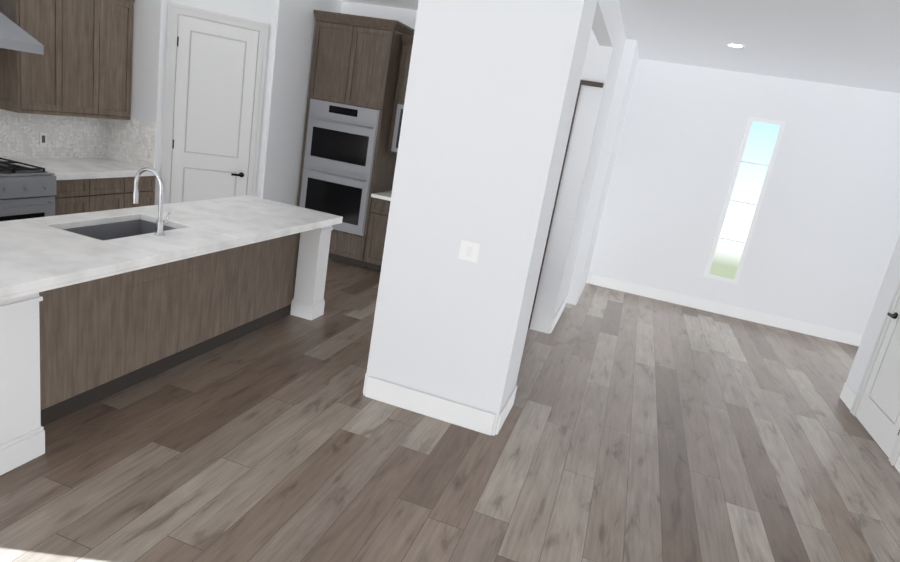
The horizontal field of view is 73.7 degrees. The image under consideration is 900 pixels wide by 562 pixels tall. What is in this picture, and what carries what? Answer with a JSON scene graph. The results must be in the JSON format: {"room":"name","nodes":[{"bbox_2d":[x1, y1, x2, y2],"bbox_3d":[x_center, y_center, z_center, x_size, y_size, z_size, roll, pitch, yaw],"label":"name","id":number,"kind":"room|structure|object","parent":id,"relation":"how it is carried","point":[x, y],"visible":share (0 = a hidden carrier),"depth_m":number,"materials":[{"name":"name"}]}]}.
{"room":"kitchen","nodes":[
{"label":"kitchen","id":0,"kind":"room"},
{"bbox_2d":[0,259,899,561],"bbox_3d":[3.477,2.301,1.285,18.015,0.100,14.000,14,15,15],"label":"floor","id":1,"kind":"structure","parent":0,"point":[638,429],"depth_m":3.57,"materials":[{"name":"brown wood"}]},
{"bbox_2d":[0,157,55,220],"bbox_3d":[-3.790,-0.455,4.776,0.781,0.968,0.864,14,15,15],"label":"gas range","id":2,"kind":"object","parent":1,"relation":"on","point":[26,192],"visible":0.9,"depth_m":4.79,"materials":[{"name":"silver metal"}]},
{"bbox_2d":[52,176,155,215],"bbox_3d":[-3.549,-0.632,5.756,0.660,0.886,1.176,14,15,15],"label":"base cabinet","id":3,"kind":"object","parent":1,"relation":"on","point":[75,196],"visible":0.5,"depth_m":5.53,"materials":[{"name":"brown wood"}]},
{"bbox_2d":[0,158,158,179],"bbox_3d":[-3.776,-0.854,4.657,0.702,0.058,3.275,14,15,15],"label":"countertop","id":4,"kind":"structure","parent":3,"relation":"on","point":[75,168],"depth_m":5.54,"materials":[{"name":"stone"}]},
{"bbox_2d":[0,232,329,475],"bbox_3d":[-1.967,0.175,4.157,0.868,0.688,2.974,14,15,15],"label":"kitchen island","id":5,"kind":"object","parent":1,"relation":"on","point":[67,350],"depth_m":3.61,"materials":[{"name":"brown wood"}]},
{"bbox_2d":[0,195,342,300],"bbox_3d":[-1.868,-0.351,4.010,0.975,0.058,3.035,14,15,15],"label":"island countertop","id":6,"kind":"structure","parent":5,"relation":"on","point":[39,254],"depth_m":3.52,"materials":[{"name":"stone"}]},
{"bbox_2d":[62,219,139,240],"bbox_3d":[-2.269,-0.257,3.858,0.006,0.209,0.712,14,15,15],"label":"sink","id":7,"kind":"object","parent":6,"relation":"in","point":[108,231],"depth_m":3.94,"materials":[{"name":"grey metal"}]},
{"bbox_2d":[133,167,170,235],"bbox_3d":[-1.829,-0.498,3.690,0.236,0.396,0.112,14,15,15],"label":"faucet","id":8,"kind":"object","parent":6,"relation":"on","point":[160,222],"visible":1,"depth_m":3.65,"materials":[{"name":"silver metal"}]},
{"bbox_2d":[297,10,414,266],"bbox_3d":[-1.196,-1.644,7.288,0.965,2.800,0.595,14,15,15],"label":"tall cabinet","id":9,"kind":"object","parent":1,"relation":"on","point":[361,61],"depth_m":6.82,"materials":[{"name":"brown wood"}]},
{"bbox_2d":[299,99,379,235],"bbox_3d":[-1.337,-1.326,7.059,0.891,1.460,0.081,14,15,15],"label":"wall oven","id":10,"kind":"object","parent":9,"relation":"in","point":[339,156],"visible":0.94,"depth_m":7.04,"materials":[{"name":"silver metal"}]},
{"bbox_2d":[361,197,390,271],"bbox_3d":[-0.375,-0.492,7.264,1.110,0.886,0.595,14,15,15],"label":"base cabinet","id":11,"kind":"object","parent":1,"relation":"on","point":[379,212],"depth_m":7.10,"materials":[{"name":"brown wood"}]},
{"bbox_2d":[371,191,391,200],"bbox_3d":[-0.301,-0.931,7.131,1.115,0.040,0.623,14,15,15],"label":"countertop","id":12,"kind":"structure","parent":11,"relation":"on","point":[385,195],"depth_m":6.98,"materials":[{"name":"stone"}]},
{"bbox_2d":[109,0,899,435],"bbox_3d":[3.977,-0.604,0.502,17.815,6.000,13.800,14,15,15],"label":"wall","id":13,"kind":"structure","parent":0,"point":[487,122],"depth_m":5.99,"materials":[{"name":"white paint"}]},
{"bbox_2d":[0,12,43,54],"bbox_3d":[-3.549,-2.349,4.305,0.605,1.186,0.856,14,15,15],"label":"range hood","id":14,"kind":"object","parent":13,"relation":"attached to","point":[13,36],"visible":1,"depth_m":4.59,"materials":[{"name":"silver metal"}]},
{"bbox_2d":[0,0,134,119],"bbox_3d":[-3.450,-2.146,5.408,0.315,1.201,1.165,14,15,15],"label":"upper cabinet","id":15,"kind":"object","parent":13,"relation":"attached to","point":[81,66],"depth_m":5.32,"materials":[{"name":"brown wood"}]},
{"bbox_2d":[0,109,155,167],"bbox_3d":[-3.724,-1.336,4.560,0.632,0.924,3.248,14,15,15],"label":"backsplash","id":16,"kind":"structure","parent":13,"relation":"attached to","point":[27,135],"depth_m":5.89,"materials":[{"name":"tile"}]},
{"bbox_2d":[162,2,268,203],"bbox_3d":[-2.478,-1.443,6.267,0.675,2.525,0.675,14,15,15],"label":"door","id":17,"kind":"structure","parent":13,"relation":"attached to","point":[215,73],"depth_m":6.16,"materials":[{"name":"white paint"}]},
{"bbox_2d":[389,34,412,153],"bbox_3d":[-0.070,-2.048,6.978,1.110,1.302,0.325,14,15,15],"label":"upper cabinet","id":18,"kind":"object","parent":13,"relation":"attached to","point":[406,43],"depth_m":6.90,"materials":[{"name":"brown wood"}]},
{"bbox_2d":[391,104,403,151],"bbox_3d":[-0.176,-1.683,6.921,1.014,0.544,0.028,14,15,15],"label":"microwave","id":19,"kind":"object","parent":18,"relation":"in","point":[397,127],"visible":0.15,"depth_m":7.03,"materials":[{"name":"silver metal"}]},
{"bbox_2d":[458,240,479,262],"bbox_3d":[0.117,-0.181,3.677,0.120,0.118,0.008,14,15,15],"label":"light switch","id":20,"kind":"object","parent":13,"relation":"attached to","point":[468,251],"visible":1,"depth_m":3.67,"materials":[{"name":"white plastic"}]},
{"bbox_2d":[528,80,603,328],"bbox_3d":[1.077,-0.658,5.768,0.240,2.430,0.036,14,15,15],"label":"door frame","id":21,"kind":"structure","parent":13,"relation":"attached to","point":[591,83],"depth_m":5.68,"materials":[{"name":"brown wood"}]},
{"bbox_2d":[363,274,899,472],"bbox_3d":[3.451,2.169,1.265,17.414,0.150,13.498,14,15,15],"label":"baseboard","id":22,"kind":"structure","parent":13,"relation":"attached to","point":[461,415],"depth_m":5.55,"materials":[{"name":"white wood"}]},
{"bbox_2d":[704,116,785,283],"bbox_3d":[3.767,-1.007,7.715,0.420,2.100,0.027,14,15,15],"label":"window","id":23,"kind":"structure","parent":13,"relation":"in","point":[762,137],"depth_m":7.70,"materials":[{"name":"white"}]},
{"bbox_2d":[850,278,899,465],"bbox_3d":[3.614,0.057,4.579,0.072,2.530,0.990,14,15,15],"label":"door","id":24,"kind":"structure","parent":13,"relation":"attached to","point":[875,409],"depth_m":4.92,"materials":[{"name":"white paint"}]},
{"bbox_2d":[341,0,899,92],"bbox_3d":[3.999,-0.732,0.468,17.815,0.171,13.800,14,15,15],"label":"ceiling","id":25,"kind":"structure","parent":0,"point":[853,43],"depth_m":5.35,"materials":[{"name":"white paint"}]},
{"bbox_2d":[727,43,744,46],"bbox_3d":[2.782,-2.295,5.849,0.170,0.011,0.170,14,15,15],"label":"recessed light","id":26,"kind":"object","parent":25,"relation":"in","point":[735,45],"visible":1,"depth_m":5.82,"materials":[{"name":"white"}]}
]}

